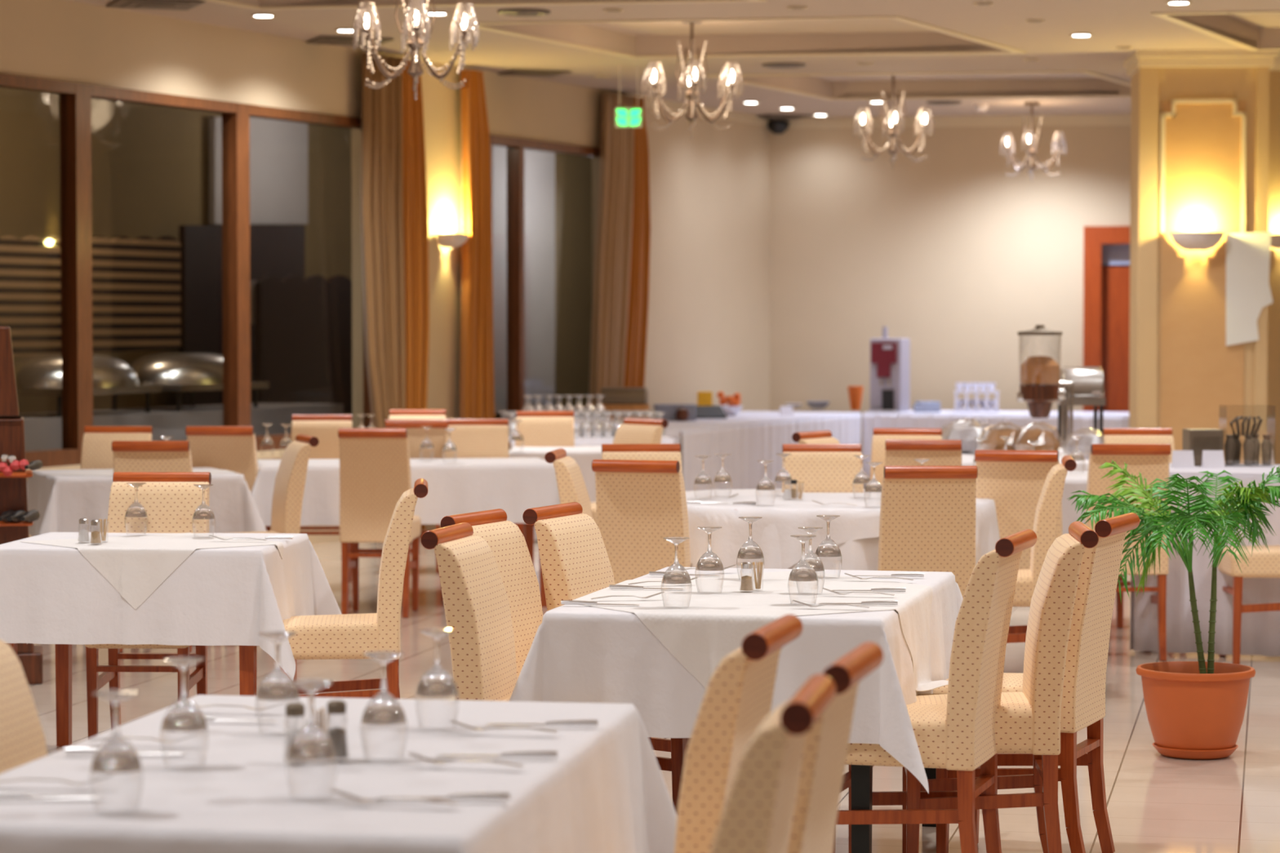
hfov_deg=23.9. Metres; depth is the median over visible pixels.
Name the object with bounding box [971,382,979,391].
coffee cup
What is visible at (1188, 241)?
wall sconce
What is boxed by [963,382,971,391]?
coffee cup
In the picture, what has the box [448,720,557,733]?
fork
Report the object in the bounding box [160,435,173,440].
wine glass
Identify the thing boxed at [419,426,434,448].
wine glass
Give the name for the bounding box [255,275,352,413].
partition
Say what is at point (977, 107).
smoke detector
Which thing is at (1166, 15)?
trim
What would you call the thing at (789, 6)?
recessed light
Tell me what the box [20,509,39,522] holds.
wine bottle
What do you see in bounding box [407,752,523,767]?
fork
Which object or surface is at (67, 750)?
table knife
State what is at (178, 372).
chafing dish
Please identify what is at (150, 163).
window
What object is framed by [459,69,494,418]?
curtain
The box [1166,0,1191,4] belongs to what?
recessed light
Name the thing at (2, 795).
table knife
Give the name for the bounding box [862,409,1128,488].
buffet table
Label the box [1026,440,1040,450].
wine glass
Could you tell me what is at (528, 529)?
dining table
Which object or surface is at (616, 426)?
glass
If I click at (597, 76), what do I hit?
recessed light
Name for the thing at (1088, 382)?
chafing dish
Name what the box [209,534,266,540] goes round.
fork
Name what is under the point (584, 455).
tablecloth
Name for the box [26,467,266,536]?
tablecloth
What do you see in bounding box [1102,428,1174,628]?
dining chair
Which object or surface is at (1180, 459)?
place card
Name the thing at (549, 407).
glass
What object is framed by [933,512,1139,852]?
dining chair
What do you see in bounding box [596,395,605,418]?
glass
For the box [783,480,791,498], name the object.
shaker
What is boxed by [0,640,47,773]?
dining chair
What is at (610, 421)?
glass
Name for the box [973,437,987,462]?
wine glass
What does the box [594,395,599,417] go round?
glass
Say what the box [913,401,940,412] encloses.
napkin stack
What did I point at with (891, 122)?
chandelier
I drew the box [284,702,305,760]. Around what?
shaker
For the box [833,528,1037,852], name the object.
dining chair
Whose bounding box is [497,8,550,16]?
ceiling vent
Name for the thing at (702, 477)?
wine glass
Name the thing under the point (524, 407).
glass
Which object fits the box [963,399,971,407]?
coffee cup
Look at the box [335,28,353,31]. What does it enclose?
recessed light
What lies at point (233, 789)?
tablecloth
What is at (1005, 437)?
wine glass
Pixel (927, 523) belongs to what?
dining chair
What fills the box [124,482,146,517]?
wine glass
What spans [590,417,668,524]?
dining chair
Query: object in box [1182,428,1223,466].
box
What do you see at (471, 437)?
dining chair
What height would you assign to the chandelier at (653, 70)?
0.856 m
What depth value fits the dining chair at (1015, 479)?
13.49 m
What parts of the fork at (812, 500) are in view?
handle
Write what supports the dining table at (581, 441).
on the floor
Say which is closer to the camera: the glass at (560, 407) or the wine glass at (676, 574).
the wine glass at (676, 574)
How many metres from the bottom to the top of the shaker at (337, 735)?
0.105 m
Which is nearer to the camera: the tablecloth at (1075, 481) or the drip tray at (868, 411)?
the tablecloth at (1075, 481)
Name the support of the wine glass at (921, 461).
on the topper at (862, 521)
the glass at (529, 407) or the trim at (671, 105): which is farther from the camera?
the trim at (671, 105)
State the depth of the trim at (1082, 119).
29.32 m
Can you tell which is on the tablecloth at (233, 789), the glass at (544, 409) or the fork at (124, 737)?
the fork at (124, 737)
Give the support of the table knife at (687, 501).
on the topper at (862, 521)
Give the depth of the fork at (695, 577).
9.02 m
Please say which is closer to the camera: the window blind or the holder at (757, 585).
the holder at (757, 585)
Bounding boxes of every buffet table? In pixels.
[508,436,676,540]
[664,411,861,491]
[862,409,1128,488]
[1129,462,1279,656]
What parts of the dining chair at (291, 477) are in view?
seat, backrest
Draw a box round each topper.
[20,533,283,609]
[43,468,235,478]
[571,571,948,691]
[685,488,999,568]
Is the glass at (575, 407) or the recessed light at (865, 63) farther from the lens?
the recessed light at (865, 63)
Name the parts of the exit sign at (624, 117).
hanging rod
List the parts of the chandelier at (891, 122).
lamp shade, lamp shade, arm, arm, lamp shade, stem, arm, lamp shade, arm, arm, lamp shade, lamp shade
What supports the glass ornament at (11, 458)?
on the fruit at (14, 465)
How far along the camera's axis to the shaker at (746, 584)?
8.82 m
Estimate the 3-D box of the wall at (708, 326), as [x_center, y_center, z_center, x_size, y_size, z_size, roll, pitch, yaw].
[-6.743,-0.619,12.037,0.250,3.595,45.980,1,2,24]
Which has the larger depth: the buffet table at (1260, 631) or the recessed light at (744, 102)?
the recessed light at (744, 102)
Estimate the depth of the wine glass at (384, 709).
5.42 m
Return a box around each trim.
[26,449,284,470]
[203,0,766,9]
[456,15,1026,57]
[620,93,772,125]
[704,70,1130,100]
[784,114,1130,128]
[1151,9,1279,50]
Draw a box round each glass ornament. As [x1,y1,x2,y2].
[0,453,8,462]
[7,454,16,462]
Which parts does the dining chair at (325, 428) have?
backrest, leg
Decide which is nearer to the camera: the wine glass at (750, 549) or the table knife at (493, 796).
the table knife at (493, 796)
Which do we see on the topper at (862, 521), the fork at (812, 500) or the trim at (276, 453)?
the fork at (812, 500)
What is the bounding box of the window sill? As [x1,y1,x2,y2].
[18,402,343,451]
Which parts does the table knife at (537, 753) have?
blade, handle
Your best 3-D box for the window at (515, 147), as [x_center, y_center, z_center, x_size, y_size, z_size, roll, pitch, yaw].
[-0.751,-1.174,25.265,0.122,2.390,2.573,1,2,24]
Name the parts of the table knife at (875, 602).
blade, handle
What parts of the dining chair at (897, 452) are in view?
backrest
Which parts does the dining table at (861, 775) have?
leg, leg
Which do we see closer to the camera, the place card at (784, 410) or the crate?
the place card at (784, 410)
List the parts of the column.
crown moulding, marble panel, panel moulding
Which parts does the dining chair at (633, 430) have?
seat, backrest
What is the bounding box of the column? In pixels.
[1124,48,1279,464]
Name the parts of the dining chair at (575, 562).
backrest, leg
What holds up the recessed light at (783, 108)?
in the ceiling
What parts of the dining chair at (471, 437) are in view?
backrest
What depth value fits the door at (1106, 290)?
29.34 m
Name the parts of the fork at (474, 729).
handle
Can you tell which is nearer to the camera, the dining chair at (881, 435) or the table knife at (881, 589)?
the table knife at (881, 589)
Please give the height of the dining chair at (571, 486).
1.029 m
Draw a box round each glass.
[90,689,142,773]
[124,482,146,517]
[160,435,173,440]
[160,656,207,732]
[192,484,214,519]
[256,631,299,701]
[260,422,274,444]
[279,423,292,445]
[286,680,336,760]
[355,413,365,428]
[360,651,406,725]
[365,413,377,428]
[415,628,457,697]
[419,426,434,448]
[442,427,457,450]
[506,413,511,425]
[508,413,516,437]
[510,419,524,439]
[522,395,528,410]
[524,395,533,411]
[533,395,537,410]
[534,395,543,411]
[543,395,548,410]
[546,395,554,411]
[554,395,559,410]
[555,395,564,411]
[564,395,568,410]
[565,395,574,411]
[573,395,578,410]
[573,413,581,437]
[576,395,584,418]
[576,411,584,424]
[577,412,583,426]
[580,412,588,436]
[582,413,591,437]
[584,395,589,410]
[586,395,595,418]
[588,412,594,425]
[591,412,599,436]
[592,413,602,436]
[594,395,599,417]
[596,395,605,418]
[596,411,604,423]
[601,412,609,436]
[603,413,613,436]
[606,411,614,423]
[609,412,614,425]
[611,412,619,436]
[613,413,622,435]
[657,412,665,436]
[661,537,691,584]
[693,455,712,484]
[695,526,724,570]
[713,453,731,482]
[737,516,764,559]
[755,460,775,490]
[774,453,792,481]
[788,534,817,581]
[797,526,824,571]
[815,515,841,556]
[853,455,870,484]
[864,462,882,492]
[913,458,929,466]
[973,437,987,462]
[999,435,1012,449]
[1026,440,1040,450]
[1070,435,1084,460]
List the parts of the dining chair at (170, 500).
leg, leg, seat, backrest, leg, leg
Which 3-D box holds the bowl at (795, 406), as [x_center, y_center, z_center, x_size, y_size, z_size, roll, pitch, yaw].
[1.501,-0.199,29.493,0.180,0.050,0.180,0,2,0]
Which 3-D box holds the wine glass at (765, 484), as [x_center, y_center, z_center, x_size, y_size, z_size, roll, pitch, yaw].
[0.540,0.243,12.982,0.086,0.192,0.086,0,2,0]
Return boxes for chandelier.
[352,0,479,99]
[640,21,743,139]
[853,75,933,168]
[1000,102,1066,182]
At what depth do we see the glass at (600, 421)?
22.57 m
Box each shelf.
[0,470,32,477]
[0,520,33,526]
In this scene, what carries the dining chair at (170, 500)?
on the floor
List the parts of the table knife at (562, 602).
handle, blade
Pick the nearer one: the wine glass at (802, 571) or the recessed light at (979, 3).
the wine glass at (802, 571)
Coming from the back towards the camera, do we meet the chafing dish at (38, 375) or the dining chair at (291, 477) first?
the chafing dish at (38, 375)
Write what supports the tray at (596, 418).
on the dining table at (581, 441)
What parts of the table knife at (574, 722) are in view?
blade, handle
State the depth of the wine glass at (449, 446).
16.93 m
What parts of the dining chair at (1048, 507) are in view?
seat, backrest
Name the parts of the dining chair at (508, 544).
backrest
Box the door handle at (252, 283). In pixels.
[249,280,257,324]
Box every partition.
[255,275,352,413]
[1266,71,1279,464]
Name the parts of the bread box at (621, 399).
roll lid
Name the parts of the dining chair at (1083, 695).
leg, leg, seat, leg, backrest, leg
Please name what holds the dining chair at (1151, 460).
on the floor
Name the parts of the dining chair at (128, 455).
backrest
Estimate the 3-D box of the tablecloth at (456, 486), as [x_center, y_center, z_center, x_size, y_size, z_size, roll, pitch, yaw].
[-1.343,0.418,17.155,1.934,0.436,1.135,0,2,-9]
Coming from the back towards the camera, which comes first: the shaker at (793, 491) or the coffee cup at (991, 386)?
the coffee cup at (991, 386)
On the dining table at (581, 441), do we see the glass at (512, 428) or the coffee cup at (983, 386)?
the glass at (512, 428)
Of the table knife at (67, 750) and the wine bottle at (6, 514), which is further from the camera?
the wine bottle at (6, 514)
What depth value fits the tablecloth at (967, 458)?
17.16 m
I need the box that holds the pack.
[697,391,712,405]
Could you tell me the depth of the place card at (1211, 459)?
14.82 m
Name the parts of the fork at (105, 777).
handle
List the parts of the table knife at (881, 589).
blade, handle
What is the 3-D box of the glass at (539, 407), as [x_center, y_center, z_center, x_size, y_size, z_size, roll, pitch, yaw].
[-0.765,-0.148,22.986,0.072,0.177,0.070,0,2,0]
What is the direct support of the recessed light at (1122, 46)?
in the ceiling
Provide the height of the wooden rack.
1.576 m
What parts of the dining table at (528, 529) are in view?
leg, leg, leg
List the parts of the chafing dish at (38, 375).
leg, lid, leg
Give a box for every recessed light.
[251,13,275,17]
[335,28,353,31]
[426,11,448,15]
[595,75,610,77]
[603,8,622,12]
[742,101,759,103]
[778,106,795,109]
[787,5,807,8]
[812,113,828,115]
[857,62,873,65]
[868,100,885,102]
[973,1,993,5]
[1022,57,1039,61]
[1025,19,1044,22]
[1070,33,1092,36]
[1115,45,1132,48]
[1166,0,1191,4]
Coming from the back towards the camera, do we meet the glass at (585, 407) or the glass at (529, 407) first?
the glass at (585, 407)
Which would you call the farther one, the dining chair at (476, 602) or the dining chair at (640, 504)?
the dining chair at (640, 504)
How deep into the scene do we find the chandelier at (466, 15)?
16.70 m
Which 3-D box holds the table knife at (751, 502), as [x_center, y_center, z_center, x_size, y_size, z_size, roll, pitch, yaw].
[0.392,0.330,13.054,0.220,0.012,0.014,0,2,2]
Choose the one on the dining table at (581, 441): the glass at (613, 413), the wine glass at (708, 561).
the glass at (613, 413)
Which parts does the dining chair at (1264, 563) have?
leg, seat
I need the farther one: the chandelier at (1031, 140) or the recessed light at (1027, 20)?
the chandelier at (1031, 140)
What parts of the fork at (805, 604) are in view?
handle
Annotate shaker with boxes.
[78,518,88,542]
[90,520,101,543]
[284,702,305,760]
[326,700,347,758]
[740,562,753,591]
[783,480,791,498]
[791,480,797,497]
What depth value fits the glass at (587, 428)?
22.19 m
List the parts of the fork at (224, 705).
handle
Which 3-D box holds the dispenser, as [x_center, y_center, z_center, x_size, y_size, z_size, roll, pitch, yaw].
[2.506,-0.239,18.620,0.396,0.782,0.278,-1,2,-22]
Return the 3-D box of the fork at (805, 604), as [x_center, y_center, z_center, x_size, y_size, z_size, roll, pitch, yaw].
[0.524,0.488,8.298,0.210,0.018,0.022,0,2,12]
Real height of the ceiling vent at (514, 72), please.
0.022 m
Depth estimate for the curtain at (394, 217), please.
22.42 m
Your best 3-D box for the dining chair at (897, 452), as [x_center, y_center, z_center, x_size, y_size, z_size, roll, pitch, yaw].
[1.394,0.570,14.887,0.394,1.029,0.538,0,2,5]
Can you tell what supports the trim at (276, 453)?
attached to the wall at (708, 326)
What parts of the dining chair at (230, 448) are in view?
backrest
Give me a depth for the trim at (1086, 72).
24.98 m
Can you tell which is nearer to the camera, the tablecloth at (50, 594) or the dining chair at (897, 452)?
the tablecloth at (50, 594)
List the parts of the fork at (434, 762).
handle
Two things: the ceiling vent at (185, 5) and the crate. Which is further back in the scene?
the crate
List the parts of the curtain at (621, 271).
amber panel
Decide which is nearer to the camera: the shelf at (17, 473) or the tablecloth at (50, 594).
the tablecloth at (50, 594)
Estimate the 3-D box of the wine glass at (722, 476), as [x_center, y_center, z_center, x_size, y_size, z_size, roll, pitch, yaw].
[0.373,0.221,13.621,0.086,0.192,0.086,0,2,0]
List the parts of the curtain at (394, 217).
taupe panel, amber panel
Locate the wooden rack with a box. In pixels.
[0,326,43,684]
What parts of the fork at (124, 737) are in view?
handle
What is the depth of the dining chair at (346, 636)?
10.65 m
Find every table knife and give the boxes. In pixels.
[0,792,102,799]
[64,747,185,754]
[164,714,275,721]
[255,535,293,539]
[377,792,510,799]
[436,751,557,758]
[485,720,598,726]
[560,600,639,605]
[608,584,682,589]
[648,571,717,575]
[686,500,722,503]
[705,501,755,504]
[818,600,897,604]
[831,587,906,591]
[854,573,924,577]
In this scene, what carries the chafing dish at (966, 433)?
on the tablecloth at (967, 458)
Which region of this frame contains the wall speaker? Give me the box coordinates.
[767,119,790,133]
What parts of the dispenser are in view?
lid, turning knob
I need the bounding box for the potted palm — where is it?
[1066,459,1279,759]
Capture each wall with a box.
[0,0,770,544]
[492,145,555,413]
[769,124,1130,455]
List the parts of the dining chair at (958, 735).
leg, leg, seat, leg, backrest, leg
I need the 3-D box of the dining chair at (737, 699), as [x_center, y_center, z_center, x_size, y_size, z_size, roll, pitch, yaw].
[0.015,0.884,5.787,0.538,1.029,0.394,0,2,13]
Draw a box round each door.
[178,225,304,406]
[1082,226,1129,412]
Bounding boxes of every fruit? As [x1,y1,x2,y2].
[0,462,8,471]
[2,466,13,476]
[9,460,19,471]
[18,458,29,470]
[675,408,688,421]
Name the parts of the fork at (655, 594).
handle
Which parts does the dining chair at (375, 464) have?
leg, leg, backrest, seat, leg, leg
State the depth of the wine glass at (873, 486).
12.81 m
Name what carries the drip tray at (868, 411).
on the coffee machine
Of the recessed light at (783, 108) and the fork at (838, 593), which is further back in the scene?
the recessed light at (783, 108)
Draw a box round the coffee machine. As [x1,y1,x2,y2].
[867,326,910,412]
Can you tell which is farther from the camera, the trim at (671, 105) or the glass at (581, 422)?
the trim at (671, 105)
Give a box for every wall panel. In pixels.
[208,116,307,224]
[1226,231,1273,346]
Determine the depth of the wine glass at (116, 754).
4.85 m
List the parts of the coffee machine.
panel, panel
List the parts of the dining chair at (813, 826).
backrest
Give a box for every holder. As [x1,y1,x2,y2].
[98,518,108,541]
[313,707,329,733]
[752,561,763,589]
[796,481,804,499]
[1224,415,1271,465]
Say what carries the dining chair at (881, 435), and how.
on the floor
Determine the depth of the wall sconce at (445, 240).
23.32 m
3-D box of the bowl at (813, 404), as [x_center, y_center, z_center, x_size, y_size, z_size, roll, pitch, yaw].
[1.739,-0.209,29.493,0.240,0.070,0.240,0,2,0]
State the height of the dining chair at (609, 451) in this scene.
1.029 m
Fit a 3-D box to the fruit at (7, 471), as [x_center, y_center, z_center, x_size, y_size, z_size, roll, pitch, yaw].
[-2.741,0.193,13.097,0.048,0.048,0.048,0,2,0]
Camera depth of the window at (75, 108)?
19.06 m
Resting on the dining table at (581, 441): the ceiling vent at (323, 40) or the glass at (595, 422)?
the glass at (595, 422)
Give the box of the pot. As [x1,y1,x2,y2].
[1136,661,1255,750]
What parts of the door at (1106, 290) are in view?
transom pane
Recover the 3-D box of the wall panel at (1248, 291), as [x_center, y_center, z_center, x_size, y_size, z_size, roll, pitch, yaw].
[4.497,-1.016,22.301,0.346,0.844,0.020,0,2,3]
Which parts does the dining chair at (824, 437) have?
backrest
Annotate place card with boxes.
[779,405,793,415]
[1171,450,1195,467]
[1201,450,1225,467]
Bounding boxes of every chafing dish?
[13,353,161,417]
[111,352,268,411]
[940,417,995,452]
[976,422,1026,449]
[1012,422,1062,457]
[1055,366,1105,445]
[1062,427,1103,455]
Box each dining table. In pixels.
[7,643,297,746]
[266,523,546,607]
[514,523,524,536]
[851,764,936,852]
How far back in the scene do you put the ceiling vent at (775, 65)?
23.37 m
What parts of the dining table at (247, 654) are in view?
leg, leg, leg, leg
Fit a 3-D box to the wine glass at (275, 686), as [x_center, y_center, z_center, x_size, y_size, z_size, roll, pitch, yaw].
[-0.694,0.491,5.792,0.086,0.192,0.086,0,2,0]
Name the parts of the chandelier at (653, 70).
lamp shade, lamp shade, bulb, arm, arm, lamp shade, stem, lamp shade, arm, bulb, arm, arm, lamp shade, lamp shade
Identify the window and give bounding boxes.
[0,72,372,467]
[0,87,591,427]
[489,134,599,421]
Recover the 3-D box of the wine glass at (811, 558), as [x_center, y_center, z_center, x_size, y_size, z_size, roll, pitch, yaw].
[0.494,0.388,8.770,0.086,0.192,0.086,0,2,0]
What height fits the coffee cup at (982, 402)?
0.075 m
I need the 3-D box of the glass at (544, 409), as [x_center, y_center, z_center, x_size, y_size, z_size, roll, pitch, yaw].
[-0.703,-0.152,23.114,0.072,0.177,0.070,0,2,0]
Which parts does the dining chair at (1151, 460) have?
backrest, seat, leg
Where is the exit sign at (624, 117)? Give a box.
[614,65,642,127]
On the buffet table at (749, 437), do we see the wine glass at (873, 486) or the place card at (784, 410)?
the place card at (784, 410)
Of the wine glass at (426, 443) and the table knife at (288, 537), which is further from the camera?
the wine glass at (426, 443)
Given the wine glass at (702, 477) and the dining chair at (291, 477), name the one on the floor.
the dining chair at (291, 477)
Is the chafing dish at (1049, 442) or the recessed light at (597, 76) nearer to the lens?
the chafing dish at (1049, 442)
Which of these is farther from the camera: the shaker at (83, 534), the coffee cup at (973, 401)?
the coffee cup at (973, 401)
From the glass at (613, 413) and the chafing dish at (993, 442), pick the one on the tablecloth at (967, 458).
the chafing dish at (993, 442)
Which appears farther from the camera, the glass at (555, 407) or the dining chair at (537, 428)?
the glass at (555, 407)
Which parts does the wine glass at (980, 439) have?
stem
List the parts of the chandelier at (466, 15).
lamp shade, lamp shade, bulb, arm, arm, lamp shade, stem, lamp shade, arm, bulb, arm, arm, lamp shade, lamp shade, bulb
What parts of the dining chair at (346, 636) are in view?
seat, leg, backrest, leg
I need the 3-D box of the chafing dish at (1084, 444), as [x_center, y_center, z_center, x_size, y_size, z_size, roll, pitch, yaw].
[2.636,0.090,17.915,0.275,0.170,0.271,0,2,0]
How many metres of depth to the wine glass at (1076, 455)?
15.73 m
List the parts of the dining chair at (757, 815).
backrest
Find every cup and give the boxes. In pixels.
[847,386,863,410]
[955,382,964,391]
[957,399,963,407]
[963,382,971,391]
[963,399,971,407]
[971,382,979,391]
[971,399,979,407]
[979,382,987,391]
[979,399,985,407]
[987,382,995,391]
[988,399,995,407]
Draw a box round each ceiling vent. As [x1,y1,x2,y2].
[105,0,205,10]
[306,35,394,45]
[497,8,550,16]
[497,69,571,76]
[756,114,812,119]
[761,62,805,68]
[926,100,961,105]
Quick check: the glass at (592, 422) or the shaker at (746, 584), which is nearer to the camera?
the shaker at (746, 584)
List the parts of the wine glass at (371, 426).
stem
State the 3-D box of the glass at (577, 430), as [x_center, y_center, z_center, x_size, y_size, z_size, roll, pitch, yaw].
[-0.470,-0.011,22.199,0.072,0.177,0.070,0,2,0]
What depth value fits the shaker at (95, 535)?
10.70 m
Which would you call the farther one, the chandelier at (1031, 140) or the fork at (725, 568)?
the chandelier at (1031, 140)
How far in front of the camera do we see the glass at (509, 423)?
22.23 m
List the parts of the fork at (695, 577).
handle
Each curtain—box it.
[360,52,429,530]
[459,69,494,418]
[588,92,650,407]
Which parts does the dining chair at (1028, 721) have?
leg, leg, seat, leg, leg, backrest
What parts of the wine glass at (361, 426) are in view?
stem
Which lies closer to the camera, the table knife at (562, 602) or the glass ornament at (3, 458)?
the table knife at (562, 602)
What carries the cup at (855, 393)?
on the buffet table at (910, 419)
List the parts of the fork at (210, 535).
handle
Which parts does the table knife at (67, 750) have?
handle, blade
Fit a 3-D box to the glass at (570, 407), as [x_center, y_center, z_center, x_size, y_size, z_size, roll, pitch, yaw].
[-0.532,-0.149,23.027,0.072,0.177,0.070,0,2,0]
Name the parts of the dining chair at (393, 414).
backrest, leg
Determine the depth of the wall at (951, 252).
29.48 m
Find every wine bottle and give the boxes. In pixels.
[0,510,14,522]
[7,509,26,522]
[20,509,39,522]
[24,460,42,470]
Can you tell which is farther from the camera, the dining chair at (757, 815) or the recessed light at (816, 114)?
the recessed light at (816, 114)
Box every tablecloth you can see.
[0,532,342,680]
[0,694,676,852]
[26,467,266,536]
[251,457,559,525]
[508,445,601,502]
[509,566,963,794]
[690,504,995,570]
[961,451,1088,471]
[1062,471,1088,534]
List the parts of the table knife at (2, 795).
handle, blade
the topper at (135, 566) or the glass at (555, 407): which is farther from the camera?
the glass at (555, 407)
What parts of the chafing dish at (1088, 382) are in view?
leg, leg, roll lid, leg, handle, leg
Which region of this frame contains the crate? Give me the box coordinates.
[954,390,999,412]
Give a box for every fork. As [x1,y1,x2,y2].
[0,774,113,786]
[88,733,199,743]
[197,702,287,711]
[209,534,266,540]
[330,789,457,805]
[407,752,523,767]
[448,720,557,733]
[591,591,664,599]
[627,577,697,585]
[685,564,736,569]
[697,493,739,499]
[792,600,869,608]
[812,500,857,506]
[822,587,894,595]
[844,573,913,580]
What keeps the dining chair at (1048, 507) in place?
on the floor
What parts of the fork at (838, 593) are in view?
handle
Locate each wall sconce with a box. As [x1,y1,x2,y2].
[435,233,469,248]
[1169,231,1224,250]
[1270,234,1279,248]
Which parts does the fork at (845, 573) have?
handle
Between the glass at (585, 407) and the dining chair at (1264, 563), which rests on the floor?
the dining chair at (1264, 563)
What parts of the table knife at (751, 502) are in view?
blade, handle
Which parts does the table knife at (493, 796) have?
blade, handle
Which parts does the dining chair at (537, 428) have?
backrest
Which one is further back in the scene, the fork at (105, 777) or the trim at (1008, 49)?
the trim at (1008, 49)
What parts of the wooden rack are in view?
crown, rail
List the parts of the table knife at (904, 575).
blade, handle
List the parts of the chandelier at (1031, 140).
lamp shade, arm, lamp shade, arm, stem, arm, lamp shade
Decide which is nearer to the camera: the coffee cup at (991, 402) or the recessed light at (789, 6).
the recessed light at (789, 6)
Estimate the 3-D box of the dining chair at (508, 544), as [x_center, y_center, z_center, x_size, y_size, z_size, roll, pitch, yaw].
[-0.271,0.774,8.982,0.538,1.029,0.394,1,2,22]
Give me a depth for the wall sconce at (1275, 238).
24.03 m
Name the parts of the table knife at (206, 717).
handle, blade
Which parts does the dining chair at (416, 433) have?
backrest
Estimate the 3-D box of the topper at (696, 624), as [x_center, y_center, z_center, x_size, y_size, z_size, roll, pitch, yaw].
[0.332,0.673,8.789,1.188,0.375,1.188,-1,2,-32]
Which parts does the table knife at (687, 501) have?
handle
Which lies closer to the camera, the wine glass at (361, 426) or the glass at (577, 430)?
the wine glass at (361, 426)
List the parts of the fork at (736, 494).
handle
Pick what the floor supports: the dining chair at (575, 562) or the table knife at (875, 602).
the dining chair at (575, 562)
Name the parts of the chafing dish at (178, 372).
leg, lid, leg, leg, leg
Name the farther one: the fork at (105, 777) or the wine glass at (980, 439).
the wine glass at (980, 439)
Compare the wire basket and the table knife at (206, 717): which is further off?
the wire basket
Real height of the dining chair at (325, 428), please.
1.029 m
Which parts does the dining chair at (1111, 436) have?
leg, backrest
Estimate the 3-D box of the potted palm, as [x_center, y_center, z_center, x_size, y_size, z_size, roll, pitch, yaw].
[2.013,0.660,11.104,0.858,1.095,0.879,1,2,16]
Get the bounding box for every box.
[600,387,649,422]
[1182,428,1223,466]
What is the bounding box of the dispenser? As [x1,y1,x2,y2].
[1016,324,1073,452]
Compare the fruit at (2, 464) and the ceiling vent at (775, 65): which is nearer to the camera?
the fruit at (2, 464)
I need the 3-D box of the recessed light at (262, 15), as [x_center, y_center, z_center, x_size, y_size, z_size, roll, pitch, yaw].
[-2.451,-2.675,19.669,0.155,0.012,0.155,0,2,0]
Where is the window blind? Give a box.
[0,235,180,357]
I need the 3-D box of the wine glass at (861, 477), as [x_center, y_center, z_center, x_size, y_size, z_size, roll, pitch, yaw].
[0.992,0.225,13.510,0.086,0.192,0.086,0,2,0]
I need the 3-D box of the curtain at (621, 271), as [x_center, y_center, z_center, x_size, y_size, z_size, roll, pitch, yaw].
[-0.181,-1.098,26.172,0.134,3.536,1.140,1,2,24]
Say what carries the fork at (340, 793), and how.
on the tablecloth at (233, 789)
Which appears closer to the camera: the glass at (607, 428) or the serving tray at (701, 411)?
the glass at (607, 428)
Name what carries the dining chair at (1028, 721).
on the floor
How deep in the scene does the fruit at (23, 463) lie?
13.08 m
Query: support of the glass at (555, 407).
on the tray at (596, 418)
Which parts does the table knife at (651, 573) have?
handle, blade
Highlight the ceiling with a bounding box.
[67,0,1279,117]
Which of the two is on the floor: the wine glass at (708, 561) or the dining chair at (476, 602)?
the dining chair at (476, 602)
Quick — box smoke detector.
[973,103,988,111]
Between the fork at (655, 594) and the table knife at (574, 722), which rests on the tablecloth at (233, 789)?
the table knife at (574, 722)
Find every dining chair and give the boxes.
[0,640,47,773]
[80,426,152,469]
[84,471,211,738]
[111,440,192,652]
[185,426,266,528]
[235,434,319,533]
[280,478,428,698]
[290,414,352,582]
[337,428,421,617]
[385,419,448,537]
[388,409,446,573]
[420,522,516,701]
[438,418,508,600]
[440,508,651,744]
[515,411,574,526]
[522,502,689,815]
[544,448,592,517]
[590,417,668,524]
[591,459,690,584]
[601,444,682,472]
[674,614,802,852]
[710,674,835,852]
[782,444,863,492]
[786,641,883,852]
[791,430,839,444]
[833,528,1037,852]
[870,427,942,484]
[878,466,977,597]
[884,440,961,466]
[902,520,1098,852]
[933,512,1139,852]
[974,449,1062,569]
[1006,455,1076,643]
[1084,444,1171,661]
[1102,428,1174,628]
[1217,545,1279,664]
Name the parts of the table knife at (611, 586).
handle, blade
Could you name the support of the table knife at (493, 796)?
on the tablecloth at (233, 789)
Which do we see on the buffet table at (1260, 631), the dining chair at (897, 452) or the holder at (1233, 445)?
the holder at (1233, 445)
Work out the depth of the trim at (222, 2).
18.93 m
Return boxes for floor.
[28,528,1279,852]
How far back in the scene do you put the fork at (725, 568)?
9.52 m
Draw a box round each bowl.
[716,391,742,416]
[784,403,803,408]
[806,400,830,408]
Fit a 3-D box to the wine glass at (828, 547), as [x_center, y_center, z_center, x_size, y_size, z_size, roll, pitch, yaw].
[0.580,0.370,9.310,0.086,0.192,0.086,0,2,0]
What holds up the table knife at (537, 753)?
on the tablecloth at (233, 789)
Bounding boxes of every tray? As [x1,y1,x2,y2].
[576,417,609,422]
[695,405,726,418]
[867,409,899,412]
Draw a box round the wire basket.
[653,404,695,421]
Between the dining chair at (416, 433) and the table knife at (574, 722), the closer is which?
the table knife at (574, 722)
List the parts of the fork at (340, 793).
handle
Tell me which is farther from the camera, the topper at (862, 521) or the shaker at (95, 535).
the topper at (862, 521)

